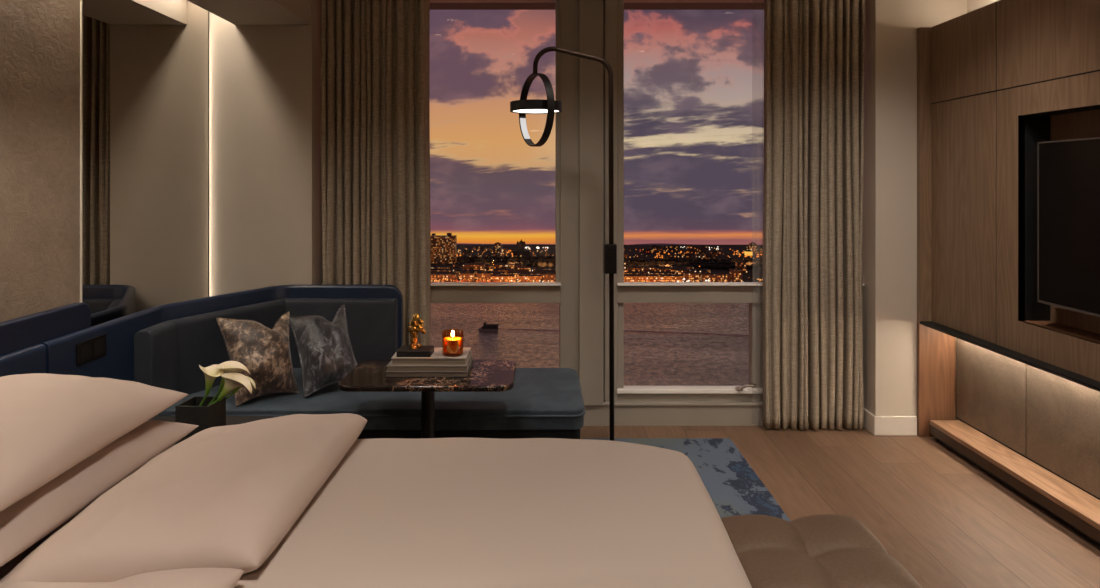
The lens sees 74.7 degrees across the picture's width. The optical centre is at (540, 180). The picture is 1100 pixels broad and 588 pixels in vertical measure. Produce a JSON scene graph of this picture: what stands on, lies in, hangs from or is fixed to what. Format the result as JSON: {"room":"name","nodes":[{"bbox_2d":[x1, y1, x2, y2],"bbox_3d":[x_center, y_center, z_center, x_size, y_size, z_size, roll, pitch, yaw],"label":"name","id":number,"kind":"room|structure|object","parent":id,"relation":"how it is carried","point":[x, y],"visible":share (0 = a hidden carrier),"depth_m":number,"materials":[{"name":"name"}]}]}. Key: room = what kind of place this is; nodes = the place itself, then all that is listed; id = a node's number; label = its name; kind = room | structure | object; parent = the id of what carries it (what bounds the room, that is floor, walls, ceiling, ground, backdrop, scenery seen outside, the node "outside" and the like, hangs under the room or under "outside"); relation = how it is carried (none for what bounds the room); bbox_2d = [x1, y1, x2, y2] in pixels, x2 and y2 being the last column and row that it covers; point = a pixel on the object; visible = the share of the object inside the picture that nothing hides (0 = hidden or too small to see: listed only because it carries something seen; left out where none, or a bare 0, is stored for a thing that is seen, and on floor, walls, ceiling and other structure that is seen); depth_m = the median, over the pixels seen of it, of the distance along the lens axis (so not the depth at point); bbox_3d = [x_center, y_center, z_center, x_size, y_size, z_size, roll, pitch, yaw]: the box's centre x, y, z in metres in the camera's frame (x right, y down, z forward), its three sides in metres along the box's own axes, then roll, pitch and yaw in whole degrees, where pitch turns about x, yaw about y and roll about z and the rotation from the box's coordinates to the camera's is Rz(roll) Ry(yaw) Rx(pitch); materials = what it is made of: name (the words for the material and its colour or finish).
{"room":"hotel room","nodes":[
{"label":"hotel room","id":0,"kind":"room"},
{"bbox_2d":[209,0,322,296],"bbox_3d":[-1.631,0.025,4.210,0.737,2.750,0.480,0,0,0],"label":"wall","id":1,"kind":"structure","parent":0,"point":[265,193],"depth_m":3.97,"materials":[{"name":"paint"}]},
{"bbox_2d":[321,0,560,302],"bbox_3d":[-0.568,0.015,4.157,1.365,2.517,0.126,0,0,0],"label":"window","id":2,"kind":"structure","parent":1,"relation":"in","point":[441,292],"depth_m":4.13,"materials":[{"name":"paint"}]},
{"bbox_2d":[430,3,763,9],"bbox_3d":[0.291,-1.198,4.259,3.102,0.304,0.282,0,0,0],"label":"trim","id":3,"kind":"structure","parent":1,"relation":"attached to","point":[433,6],"depth_m":4.32,"materials":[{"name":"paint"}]},
{"bbox_2d":[584,401,916,435],"bbox_3d":[0.404,1.364,4.153,3.328,0.192,0.394,0,0,0],"label":"baseboard","id":4,"kind":"structure","parent":1,"relation":"attached to","point":[626,413],"depth_m":4.12,"materials":[{"name":"paint"}]},
{"bbox_2d":[580,426,1099,587],"bbox_3d":[0.300,1.430,0.765,4.500,0.060,6.730,0,0,0],"label":"floor","id":5,"kind":"structure","parent":0,"point":[950,523],"depth_m":3.15,"materials":[{"name":"brown wood"}]},
{"bbox_2d":[149,416,271,447],"bbox_3d":[-1.345,1.155,2.510,0.620,0.490,0.560,0,0,0],"label":"nightstand","id":6,"kind":"object","parent":5,"relation":"on","point":[230,420],"visible":0.02,"depth_m":2.76,"materials":[{"name":"brown wood"}]},
{"bbox_2d":[175,396,225,444],"bbox_3d":[-1.180,0.838,2.500,0.116,0.145,0.116,0,0,5],"label":"planter","id":7,"kind":"object","parent":6,"relation":"on","point":[189,411],"visible":0.43,"depth_m":2.45,"materials":[{"name":"grey ceramic"}]},
{"bbox_2d":[199,364,223,405],"bbox_3d":[-1.156,0.721,2.514,0.096,0.163,0.095,0,0,0],"label":"calla lily","id":8,"kind":"object","parent":7,"relation":"on","point":[211,372],"visible":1,"depth_m":2.50,"materials":[{"name":"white plant"}]},
{"bbox_2d":[208,361,249,404],"bbox_3d":[-1.107,0.723,2.543,0.143,0.158,0.089,0,0,0],"label":"calla lily","id":9,"kind":"object","parent":7,"relation":"on","point":[229,366],"visible":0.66,"depth_m":2.53,"materials":[{"name":"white plant"}]},
{"bbox_2d":[208,373,251,405],"bbox_3d":[-1.090,0.735,2.481,0.184,0.138,0.088,0,0,0],"label":"calla lily","id":10,"kind":"object","parent":7,"relation":"on","point":[232,380],"visible":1,"depth_m":2.47,"materials":[{"name":"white plant"}]},
{"bbox_2d":[226,376,255,398],"bbox_3d":[-1.097,0.749,2.576,0.148,0.110,0.063,0,0,-7],"label":"calla lily","id":11,"kind":"object","parent":7,"relation":"on","point":[252,382],"visible":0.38,"depth_m":2.56,"materials":[{"name":"green plant"}]},
{"bbox_2d":[40,285,585,438],"bbox_3d":[-0.782,0.982,3.226,1.950,0.836,1.428,0,0,0],"label":"sofa","id":12,"kind":"object","parent":5,"relation":"on","point":[164,346],"visible":0.41,"depth_m":3.21,"materials":[{"name":"blue leather"}]},
{"bbox_2d":[76,334,105,365],"bbox_3d":[-1.714,0.642,2.748,0.006,0.082,0.181,0,0,0],"label":"power outlet","id":13,"kind":"object","parent":12,"relation":"attached to","point":[88,350],"visible":1,"depth_m":2.74,"materials":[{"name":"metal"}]},
{"bbox_2d":[80,338,103,360],"bbox_3d":[-1.712,0.642,2.748,0.001,0.054,0.145,0,0,0],"label":"socket","id":14,"kind":"object","parent":13,"relation":"attached to","point":[93,348],"depth_m":2.74,"materials":[{"name":"black plastic"}]},
{"bbox_2d":[134,299,285,415],"bbox_3d":[-1.569,0.835,3.445,0.149,0.410,0.877,0,0,20],"label":"cushion","id":15,"kind":"object","parent":12,"relation":"on","point":[169,349],"depth_m":3.29,"materials":[{"name":"fabric"}]},
{"bbox_2d":[216,312,298,404],"bbox_3d":[-1.259,0.790,3.254,0.331,0.355,0.227,0,0,-41],"label":"throw cushion","id":16,"kind":"object","parent":12,"relation":"on","point":[264,351],"visible":0.91,"depth_m":3.20,"materials":[{"name":"brown fabric"}]},
{"bbox_2d":[289,304,356,397],"bbox_3d":[-1.025,0.796,3.427,0.297,0.344,0.319,0,0,-35],"label":"throw cushion","id":17,"kind":"object","parent":12,"relation":"on","point":[326,355],"visible":0.92,"depth_m":3.34,"materials":[{"name":"grey fabric"}]},
{"bbox_2d":[281,298,397,367],"bbox_3d":[-1.097,0.835,3.860,0.645,0.410,0.080,0,0,0],"label":"cushion","id":18,"kind":"object","parent":12,"relation":"on","point":[372,323],"depth_m":3.82,"materials":[{"name":"grey fabric"}]},
{"bbox_2d":[0,438,751,587],"bbox_3d":[-0.569,1.066,1.058,2.062,0.667,2.206,0,0,0],"label":"bed","id":19,"kind":"object","parent":5,"relation":"on","point":[393,512],"visible":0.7,"depth_m":1.56,"materials":[{"name":"beige fabric"}]},
{"bbox_2d":[0,420,197,566],"bbox_3d":[-1.297,0.704,1.684,0.613,0.128,0.847,0,0,0],"label":"bed pillow","id":20,"kind":"object","parent":19,"relation":"on","point":[33,517],"visible":0.44,"depth_m":1.60,"materials":[{"name":"fabric"}]},
{"bbox_2d":[0,373,188,511],"bbox_3d":[-1.310,0.581,1.686,0.580,0.140,0.844,0,0,0],"label":"bed pillow","id":21,"kind":"object","parent":20,"relation":"on","point":[50,424],"visible":1,"depth_m":1.69,"materials":[{"name":"fabric"}]},
{"bbox_2d":[72,568,243,587],"bbox_3d":[-0.825,0.742,0.898,0.582,0.169,0.804,0,0,0],"label":"bed pillow","id":22,"kind":"object","parent":19,"relation":"on","point":[187,577],"visible":1,"depth_m":1.23,"materials":[{"name":"fabric"}]},
{"bbox_2d":[7,413,366,582],"bbox_3d":[-0.758,0.719,1.712,0.507,0.155,0.793,0,0,0],"label":"bed pillow","id":23,"kind":"object","parent":19,"relation":"on","point":[227,496],"visible":0.96,"depth_m":1.48,"materials":[{"name":"fabric"}]},
{"bbox_2d":[338,360,516,437],"bbox_3d":[-0.445,1.090,2.942,0.680,0.620,0.415,0,0,0],"label":"cocktail table","id":24,"kind":"object","parent":5,"relation":"on","point":[368,375],"visible":0.52,"depth_m":2.84,"materials":[{"name":"stone"}]},
{"bbox_2d":[385,360,472,376],"bbox_3d":[-0.455,0.770,2.963,0.330,0.019,0.203,0,0,0],"label":"book","id":25,"kind":"object","parent":24,"relation":"on","point":[388,374],"visible":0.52,"depth_m":2.87,"materials":[{"name":"grey paper"}]},
{"bbox_2d":[386,354,471,371],"bbox_3d":[-0.454,0.749,2.964,0.324,0.024,0.196,0,0,0],"label":"book","id":26,"kind":"object","parent":25,"relation":"on","point":[390,368],"visible":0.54,"depth_m":2.87,"materials":[{"name":"grey paper"}]},
{"bbox_2d":[391,347,470,365],"bbox_3d":[-0.448,0.722,2.965,0.300,0.030,0.186,0,0,0],"label":"book","id":27,"kind":"object","parent":26,"relation":"on","point":[437,358],"visible":0.79,"depth_m":2.88,"materials":[{"name":"white paper"}]},
{"bbox_2d":[396,313,433,356],"bbox_3d":[-0.512,0.622,2.940,0.136,0.169,0.104,0,0,0],"label":"sculpture","id":28,"kind":"object","parent":27,"relation":"on","point":[416,324],"visible":1,"depth_m":2.93,"materials":[{"name":"gold metal"}]},
{"bbox_2d":[443,330,463,353],"bbox_3d":[-0.359,0.657,2.932,0.088,0.100,0.089,0,0,0],"label":"candle","id":29,"kind":"object","parent":27,"relation":"on","point":[453,344],"visible":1,"depth_m":2.90,"materials":[{"name":"orange glass"}]},
{"bbox_2d":[583,438,789,520],"bbox_3d":[0.622,1.395,3.040,0.800,0.011,1.700,0,0,0],"label":"area rug","id":30,"kind":"object","parent":5,"relation":"on","point":[734,488],"visible":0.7,"depth_m":3.41,"materials":[{"name":"blue carpet"}]},
{"bbox_2d":[510,46,616,440],"bbox_3d":[0.153,0.367,3.500,0.604,2.043,0.339,0,0,0],"label":"floor lamp","id":31,"kind":"object","parent":30,"relation":"on","point":[523,106],"visible":0.92,"depth_m":3.49,"materials":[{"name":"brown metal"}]},
{"bbox_2d":[520,118,529,138],"bbox_3d":[-0.080,-0.265,3.624,0.030,0.108,0.066,0,0,-24],"label":"diffuser","id":32,"kind":"object","parent":31,"relation":"attached to","point":[523,127],"depth_m":3.63,"materials":[{"name":"white plastic"}]},
{"bbox_2d":[721,514,921,587],"bbox_3d":[0.680,1.153,1.103,0.413,0.494,1.807,0,0,0],"label":"bench","id":33,"kind":"object","parent":5,"relation":"on","point":[824,550],"visible":0.91,"depth_m":1.76,"materials":[{"name":"beige leather"}]},
{"bbox_2d":[930,420,1099,546],"bbox_3d":[2.187,1.347,1.650,0.163,0.105,4.500,0,0,0],"label":"plinth","id":34,"kind":"object","parent":5,"relation":"on","point":[1075,508],"visible":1,"depth_m":3.20,"materials":[{"name":"brown wood"}]},
{"bbox_2d":[862,0,966,419],"bbox_3d":[2.147,0.025,4.210,0.605,2.750,0.480,0,0,0],"label":"wall pillar","id":35,"kind":"structure","parent":0,"point":[889,266],"depth_m":3.97,"materials":[{"name":"paint"}]},
{"bbox_2d":[559,0,863,405],"bbox_3d":[0.975,-0.035,4.182,1.731,2.630,0.236,0,0,0],"label":"window","id":36,"kind":"structure","parent":35,"relation":"attached to","point":[751,293],"depth_m":4.13,"materials":[{"name":"paint"}]},
{"bbox_2d":[967,0,998,12],"bbox_3d":[2.400,0.025,0.685,0.100,2.750,6.570,0,0,0],"label":"wall","id":37,"kind":"structure","parent":0,"point":[972,5],"depth_m":3.88,"materials":[{"name":"paint"}]},
{"bbox_2d":[917,322,1099,499],"bbox_3d":[2.185,1.089,1.684,0.230,0.622,4.568,0,0,0],"label":"cladding","id":38,"kind":"object","parent":37,"relation":"attached to","point":[1052,421],"visible":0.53,"depth_m":3.48,"materials":[{"name":"leather"}]},
{"bbox_2d":[917,0,1099,391],"bbox_3d":[2.208,-0.029,1.683,0.281,1.621,4.565,0,0,0],"label":"panelling","id":39,"kind":"object","parent":37,"relation":"attached to","point":[999,79],"visible":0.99,"depth_m":3.36,"materials":[{"name":"brown wood"}]},
{"bbox_2d":[1037,137,1099,316],"bbox_3d":[2.196,0.175,2.465,0.157,0.682,1.210,0,0,0],"label":"television","id":40,"kind":"object","parent":39,"relation":"attached to","point":[1068,171],"visible":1,"depth_m":2.89,"materials":[{"name":"black glass"}]},
{"bbox_3d":[0.300,-1.400,0.925,4.500,0.100,7.050,0,0,0],"label":"ceiling","id":41,"kind":"structure","parent":0,"visible":0},
{"bbox_2d":[187,0,309,24],"bbox_3d":[-1.479,-1.105,0.685,0.418,0.490,6.570,0,0,0],"label":"soffit","id":42,"kind":"structure","parent":41,"relation":"attached to","point":[236,12],"depth_m":3.70,"materials":[{"name":"paint"}]},
{"bbox_2d":[321,0,430,344],"bbox_3d":[-0.931,0.026,4.047,0.612,2.732,0.098,0,0,0],"label":"curtain","id":43,"kind":"object","parent":41,"relation":"hanging from","point":[375,54],"visible":0.63,"depth_m":4.03,"materials":[{"name":"fabric"}]},
{"bbox_2d":[762,0,864,429],"bbox_3d":[1.538,0.026,4.050,0.566,2.732,0.101,0,0,0],"label":"curtain","id":44,"kind":"object","parent":41,"relation":"hanging from","point":[814,50],"visible":1,"depth_m":4.03,"materials":[{"name":"fabric"}]},
{"label":"outside","id":45,"kind":"structure","parent":0,"visible":0},
{"bbox_2d":[457,243,696,244],"bbox_3d":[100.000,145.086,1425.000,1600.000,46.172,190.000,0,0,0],"label":"hills","id":46,"kind":"structure","parent":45,"point":[457,243],"depth_m":1404.96,"materials":[{"name":"black"}]},
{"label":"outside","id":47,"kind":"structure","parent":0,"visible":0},
{"bbox_2d":[430,303,748,385],"bbox_3d":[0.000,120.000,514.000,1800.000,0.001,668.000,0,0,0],"label":"river","id":48,"kind":"structure","parent":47,"point":[650,358],"depth_m":555.59,"materials":[{"name":"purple liquid"}]},
{"bbox_2d":[478,322,498,331],"bbox_3d":[-41.781,116.742,574.086,16.904,7.517,3.827,0,0,0],"label":"ferry","id":49,"kind":"object","parent":48,"relation":"on","point":[486,327],"visible":1,"depth_m":572.52,"materials":[{"name":"black"}]},
{"bbox_2d":[500,328,558,330],"bbox_3d":[7.061,119.575,578.939,80.639,0.350,10.242,0,0,0],"label":"wake","id":50,"kind":"object","parent":48,"relation":"on","point":[500,328],"visible":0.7,"depth_m":579.42,"materials":[{"name":"liquid"}]},
{"bbox_2d":[624,330,748,335],"bbox_3d":[121.178,119.575,563.611,139.825,0.350,31.016,0,0,0],"label":"wake","id":51,"kind":"object","parent":48,"relation":"on","point":[624,330],"visible":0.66,"depth_m":567.79,"materials":[{"name":"liquid"}]},
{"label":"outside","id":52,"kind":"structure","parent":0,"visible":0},
{"bbox_2d":[431,245,762,281],"bbox_3d":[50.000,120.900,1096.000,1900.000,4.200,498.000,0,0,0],"label":"land","id":53,"kind":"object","parent":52,"point":[752,275],"depth_m":1196.45,"materials":[{"name":"black"}]},
{"bbox_2d":[431,268,449,271],"bbox_3d":[-127.761,115.300,905.143,26.400,11.000,14.400,0,0,0],"label":"building","id":54,"kind":"structure","parent":53,"relation":"on","point":[433,269],"depth_m":898.07,"materials":[{"name":"brown"}]},
{"bbox_2d":[431,265,449,268],"bbox_3d":[-132.250,115.300,934.820,26.400,11.000,14.400,0,0,0],"label":"building","id":55,"kind":"structure","parent":53,"relation":"on","point":[433,266],"depth_m":927.71,"materials":[{"name":"brown"}]},
{"bbox_2d":[430,233,456,263],"bbox_3d":[-141.687,97.620,1040.964,37.590,44.759,16.000,0,0,0],"label":"apartment tower","id":56,"kind":"structure","parent":53,"relation":"on","point":[443,247],"depth_m":1032.92,"materials":[{"name":"brown"}]},
{"bbox_2d":[431,272,456,281],"bbox_3d":[-117.196,114.300,851.104,34.400,13.000,16.400,0,0,0],"label":"building","id":57,"kind":"structure","parent":53,"relation":"on","point":[434,276],"depth_m":843.04,"materials":[{"name":"brown"}]},
{"bbox_2d":[450,266,462,272],"bbox_3d":[-96.068,114.300,905.143,34.400,13.000,16.400,0,0,0],"label":"building","id":58,"kind":"structure","parent":53,"relation":"on","point":[452,269],"depth_m":899.39,"materials":[{"name":"brown"}]},
{"bbox_2d":[461,250,470,255],"bbox_3d":[-118.493,114.800,1140.480,15.400,12.000,10.400,0,0,0],"label":"building","id":59,"kind":"structure","parent":53,"relation":"on","point":[463,252],"depth_m":1135.55,"materials":[{"name":"red"}]},
{"bbox_2d":[460,271,474,281],"bbox_3d":[-87.221,113.700,851.104,16.400,14.200,12.400,0,0,0],"label":"building","id":60,"kind":"structure","parent":53,"relation":"on","point":[466,275],"depth_m":845.11,"materials":[{"name":"brown"}]},
{"bbox_2d":[453,269,481,278],"bbox_3d":[-89.156,114.300,877.292,34.400,13.000,16.400,0,0,0],"label":"building","id":61,"kind":"structure","parent":53,"relation":"on","point":[457,271],"depth_m":869.59,"materials":[{"name":"brown"}]},
{"bbox_2d":[463,263,484,270],"bbox_3d":[-83.316,110.839,895.337,26.714,18.322,12.600,0,0,0],"label":"office block","id":62,"kind":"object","parent":53,"relation":"on","point":[466,266],"visible":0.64,"depth_m":889.35,"materials":[{"name":"brown"}]},
{"bbox_2d":[475,245,488,250],"bbox_3d":[-100.577,115.400,1230.734,24.400,10.800,10.400,0,0,0],"label":"building","id":63,"kind":"structure","parent":53,"relation":"on","point":[484,247],"depth_m":1225.72,"materials":[{"name":"red"}]},
{"bbox_2d":[476,271,490,281],"bbox_3d":[-67.779,113.700,851.104,16.400,14.200,12.400,0,0,0],"label":"building","id":64,"kind":"structure","parent":53,"relation":"on","point":[482,275],"depth_m":845.11,"materials":[{"name":"brown"}]},
{"bbox_2d":[485,264,493,271],"bbox_3d":[-78.990,114.300,934.820,34.400,13.000,16.400,0,0,0],"label":"building","id":65,"kind":"structure","parent":53,"relation":"on","point":[490,267],"depth_m":926.81,"materials":[{"name":"brown"}]},
{"bbox_2d":[490,248,499,252],"bbox_3d":[-71.743,115.400,1188.000,24.400,10.800,10.400,0,0,0],"label":"building","id":66,"kind":"structure","parent":53,"relation":"on","point":[493,250],"depth_m":1183.09,"materials":[{"name":"red"}]},
{"bbox_2d":[494,263,506,268],"bbox_3d":[-52.628,113.700,934.820,16.400,14.200,12.400,0,0,0],"label":"building","id":67,"kind":"structure","parent":53,"relation":"on","point":[500,265],"depth_m":928.85,"materials":[{"name":"brown"}]},
{"bbox_2d":[492,274,514,281],"bbox_3d":[-44.372,115.300,851.104,26.400,11.000,14.400,0,0,0],"label":"building","id":68,"kind":"structure","parent":53,"relation":"on","point":[502,277],"depth_m":844.08,"materials":[{"name":"brown"}]},
{"bbox_2d":[500,247,506,255],"bbox_3d":[-59.245,112.800,1140.480,10.400,16.000,10.400,0,0,0],"label":"building","id":69,"kind":"structure","parent":53,"relation":"on","point":[503,250],"depth_m":1135.55,"materials":[{"name":"brown"}]},
{"bbox_2d":[493,268,514,273],"bbox_3d":[-46.146,115.300,905.143,26.400,11.000,14.400,0,0,0],"label":"building","id":70,"kind":"structure","parent":53,"relation":"on","point":[505,271],"depth_m":898.07,"materials":[{"name":"brown"}]},
{"bbox_2d":[454,254,554,267],"bbox_3d":[-40.330,112.704,1015.592,162.742,12.593,78.405,0,0,0],"label":"tree belt","id":71,"kind":"object","parent":53,"relation":"on","point":[529,261],"visible":0.69,"depth_m":1011.71,"materials":[{"name":"black plant"}]},
{"bbox_2d":[508,271,519,278],"bbox_3d":[-26.679,115.300,877.292,26.400,11.000,14.400,0,0,0],"label":"building","id":72,"kind":"structure","parent":53,"relation":"on","point":[516,273],"depth_m":870.23,"materials":[{"name":"brown"}]},
{"bbox_2d":[509,263,521,271],"bbox_3d":[-32.732,113.700,934.820,16.400,14.200,12.400,0,0,0],"label":"building","id":73,"kind":"structure","parent":53,"relation":"on","point":[515,266],"depth_m":928.85,"materials":[{"name":"brown"}]},
{"bbox_2d":[513,239,529,256],"bbox_3d":[-30.789,105.821,1136.842,26.842,28.358,16.000,0,0,0],"label":"domed building","id":74,"kind":"structure","parent":53,"relation":"on","point":[520,251],"depth_m":1130.29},
{"bbox_2d":[518,266,530,271],"bbox_3d":[-21.168,113.700,905.143,16.400,14.200,12.400,0,0,0],"label":"building","id":75,"kind":"structure","parent":53,"relation":"on","point":[524,268],"depth_m":899.17,"materials":[{"name":"brown"}]},
{"bbox_2d":[519,274,540,281],"bbox_3d":[-13.240,115.300,851.104,26.400,11.000,14.400,0,0,0],"label":"building","id":76,"kind":"structure","parent":53,"relation":"on","point":[523,277],"depth_m":844.08,"materials":[{"name":"brown"}]},
{"bbox_2d":[520,272,545,280],"bbox_3d":[-7.200,114.400,864.000,36.600,11.200,12.600,0,0,0],"label":"pier hall","id":77,"kind":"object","parent":53,"relation":"on","point":[541,273],"visible":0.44,"depth_m":859.46,"materials":[{"name":"brown"}]},
{"bbox_2d":[533,266,554,271],"bbox_3d":[6.693,114.300,905.143,34.400,13.000,16.400,0,0,0],"label":"building","id":78,"kind":"structure","parent":53,"relation":"on","point":[536,267],"depth_m":899.39,"materials":[{"name":"brown"}]},
{"bbox_2d":[534,269,554,272],"bbox_3d":[9.018,114.300,877.292,34.400,13.000,16.400,0,0,0],"label":"building","id":79,"kind":"structure","parent":53,"relation":"on","point":[537,270],"depth_m":874.06,"materials":[{"name":"brown"}]},
{"bbox_2d":[543,272,554,281],"bbox_3d":[19.515,114.300,851.104,34.400,13.000,16.400,0,0,0],"label":"building","id":80,"kind":"structure","parent":53,"relation":"on","point":[547,276],"depth_m":843.04,"materials":[{"name":"brown"}]},
{"bbox_2d":[434,246,762,281],"bbox_3d":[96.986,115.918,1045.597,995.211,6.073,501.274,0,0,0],"label":"city lights","id":81,"kind":"object","parent":53,"relation":"on","point":[537,247],"visible":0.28,"depth_m":860.41,"materials":[{"name":"orange"}]},
{"bbox_2d":[624,274,635,281],"bbox_3d":[98.288,115.300,851.104,26.400,11.000,14.400,0,0,0],"label":"building","id":82,"kind":"structure","parent":53,"relation":"on","point":[632,277],"depth_m":844.08,"materials":[{"name":"brown"}]},
{"bbox_2d":[627,266,640,271],"bbox_3d":[117.079,113.700,905.143,16.400,14.200,12.400,0,0,0],"label":"building","id":83,"kind":"structure","parent":53,"relation":"on","point":[634,268],"depth_m":899.17,"materials":[{"name":"brown"}]},
{"bbox_2d":[624,271,646,273],"bbox_3d":[115.327,115.300,877.292,26.400,11.000,14.400,0,0,0],"label":"building","id":84,"kind":"structure","parent":53,"relation":"on","point":[629,272],"depth_m":874.49,"materials":[{"name":"brown"}]},
{"bbox_2d":[635,274,658,281],"bbox_3d":[125.508,115.300,851.104,26.400,11.000,14.400,0,0,0],"label":"building","id":85,"kind":"structure","parent":53,"relation":"on","point":[650,277],"depth_m":844.08,"materials":[{"name":"brown"}]},
{"bbox_2d":[641,248,656,252],"bbox_3d":[178.368,115.400,1188.000,24.400,10.800,10.400,0,0,0],"label":"building","id":86,"kind":"structure","parent":53,"relation":"on","point":[643,250],"depth_m":1183.09,"materials":[{"name":"red"}]},
{"bbox_2d":[643,266,656,273],"bbox_3d":[137.339,113.700,905.143,16.400,14.200,12.400,0,0,0],"label":"building","id":87,"kind":"structure","parent":53,"relation":"on","point":[650,268],"depth_m":899.17,"materials":[{"name":"brown"}]},
{"bbox_2d":[649,271,672,274],"bbox_3d":[145.732,115.300,877.292,26.400,11.000,14.400,0,0,0],"label":"building","id":88,"kind":"structure","parent":53,"relation":"on","point":[654,272],"depth_m":874.49,"materials":[{"name":"brown"}]},
{"bbox_2d":[658,247,668,252],"bbox_3d":[202.050,114.800,1188.000,15.400,12.000,10.400,0,0,0],"label":"building","id":89,"kind":"structure","parent":53,"relation":"on","point":[662,249],"depth_m":1183.09,"materials":[{"name":"red"}]},
{"bbox_2d":[662,245,677,250],"bbox_3d":[220.483,115.400,1230.734,24.400,10.800,10.400,0,0,0],"label":"building","id":90,"kind":"structure","parent":53,"relation":"on","point":[672,247],"depth_m":1225.72,"materials":[{"name":"red"}]},
{"bbox_2d":[659,274,682,281],"bbox_3d":[153.575,115.300,851.104,26.400,11.000,14.400,0,0,0],"label":"building","id":91,"kind":"structure","parent":53,"relation":"on","point":[663,277],"depth_m":844.08,"materials":[{"name":"brown"}]},
{"bbox_2d":[658,266,686,273],"bbox_3d":[165.298,114.300,905.143,34.400,13.000,16.400,0,0,0],"label":"building","id":92,"kind":"structure","parent":53,"relation":"on","point":[662,268],"depth_m":899.39,"materials":[{"name":"brown"}]},
{"bbox_2d":[674,268,689,274],"bbox_3d":[171.625,113.700,877.292,16.400,14.200,12.400,0,0,0],"label":"building","id":93,"kind":"structure","parent":53,"relation":"on","point":[681,270],"depth_m":871.29,"materials":[{"name":"brown"}]},
{"bbox_2d":[675,253,691,258],"bbox_3d":[216.762,115.400,1096.615,24.400,10.800,10.400,0,0,0],"label":"building","id":94,"kind":"structure","parent":53,"relation":"on","point":[686,255],"depth_m":1091.51,"materials":[{"name":"red"}]},
{"bbox_2d":[687,244,693,252],"bbox_3d":[246.392,112.800,1188.000,10.400,16.000,10.400,0,0,0],"label":"building","id":95,"kind":"structure","parent":53,"relation":"on","point":[690,248],"depth_m":1183.09,"materials":[{"name":"brown"}]},
{"bbox_2d":[683,271,698,281],"bbox_3d":[177.089,113.700,851.104,16.400,14.200,12.400,0,0,0],"label":"building","id":96,"kind":"structure","parent":53,"relation":"on","point":[692,276],"depth_m":845.11,"materials":[{"name":"brown"}]},
{"bbox_2d":[624,257,762,269],"bbox_3d":[208.918,113.613,998.951,264.977,10.774,77.887,0,0,0],"label":"tree belt","id":97,"kind":"object","parent":53,"relation":"on","point":[728,263],"visible":0.58,"depth_m":994.81,"materials":[{"name":"black plant"}]},
{"bbox_2d":[689,268,703,272],"bbox_3d":[189.601,113.700,877.292,16.400,14.200,12.400,0,0,0],"label":"building","id":98,"kind":"structure","parent":53,"relation":"on","point":[698,270],"depth_m":871.29,"materials":[{"name":"brown"}]},
{"bbox_2d":[696,253,712,258],"bbox_3d":[248.603,115.400,1096.615,24.400,10.800,10.400,0,0,0],"label":"building","id":99,"kind":"structure","parent":53,"relation":"on","point":[706,255],"depth_m":1091.51,"materials":[{"name":"red"}]},
{"bbox_2d":[702,250,718,255],"bbox_3d":[268.609,115.400,1140.480,24.400,10.800,10.400,0,0,0],"label":"building","id":100,"kind":"structure","parent":53,"relation":"on","point":[715,253],"depth_m":1135.55,"materials":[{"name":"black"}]},
{"bbox_2d":[699,272,731,281],"bbox_3d":[206.049,114.300,851.104,34.400,13.000,16.400,0,0,0],"label":"building","id":101,"kind":"structure","parent":53,"relation":"on","point":[722,276],"depth_m":843.04,"materials":[{"name":"brown"}]},
{"bbox_2d":[730,268,741,281],"bbox_3d":[230.403,111.800,851.104,12.400,18.000,12.400,0,0,0],"label":"building","id":102,"kind":"structure","parent":53,"relation":"on","point":[736,276],"depth_m":845.11,"materials":[{"name":"brown"}]},
{"bbox_2d":[735,260,746,272],"bbox_3d":[259.986,111.800,934.820,12.400,18.000,12.400,0,0,0],"label":"building","id":103,"kind":"structure","parent":53,"relation":"on","point":[742,264],"depth_m":928.85,"materials":[{"name":"brown"}]},
{"bbox_2d":[744,250,752,255],"bbox_3d":[332.000,115.100,1152.000,10.200,9.800,12.600,0,0,0],"label":"floodlit hall","id":104,"kind":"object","parent":53,"relation":"on","point":[749,252],"visible":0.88,"depth_m":1146.13,"materials":[{"name":"yellow"}]},
{"bbox_2d":[749,242,756,250],"bbox_3d":[362.147,112.800,1230.734,10.400,16.000,10.400,0,0,0],"label":"building","id":105,"kind":"structure","parent":53,"relation":"on","point":[752,246],"depth_m":1225.72,"materials":[{"name":"brown"}]},
{"bbox_3d":[-1.950,0.025,0.685,0.100,2.750,6.570,0,0,0],"label":"wall","id":106,"kind":"structure","parent":0,"visible":0},
{"bbox_2d":[0,0,81,321],"bbox_3d":[-1.839,0.100,0.810,0.086,2.600,4.020,0,0,0],"label":"wall panel","id":107,"kind":"object","parent":106,"relation":"attached to","point":[41,40],"visible":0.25,"depth_m":2.58,"materials":[{"name":"paint"}]},
{"bbox_2d":[0,302,90,376],"bbox_3d":[-1.758,0.904,0.810,0.082,0.872,4.020,0,0,0],"label":"headboard","id":108,"kind":"object","parent":107,"relation":"attached to","point":[21,350],"visible":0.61,"depth_m":2.48,"materials":[{"name":"blue leather"}]},
{"bbox_2d":[82,0,208,326],"bbox_3d":[-1.835,0.030,3.384,0.031,2.700,1.128,0,0,0],"label":"wall mirror","id":109,"kind":"object","parent":106,"relation":"attached to","point":[145,63],"visible":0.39,"depth_m":3.29,"materials":[{"name":"mirror"}]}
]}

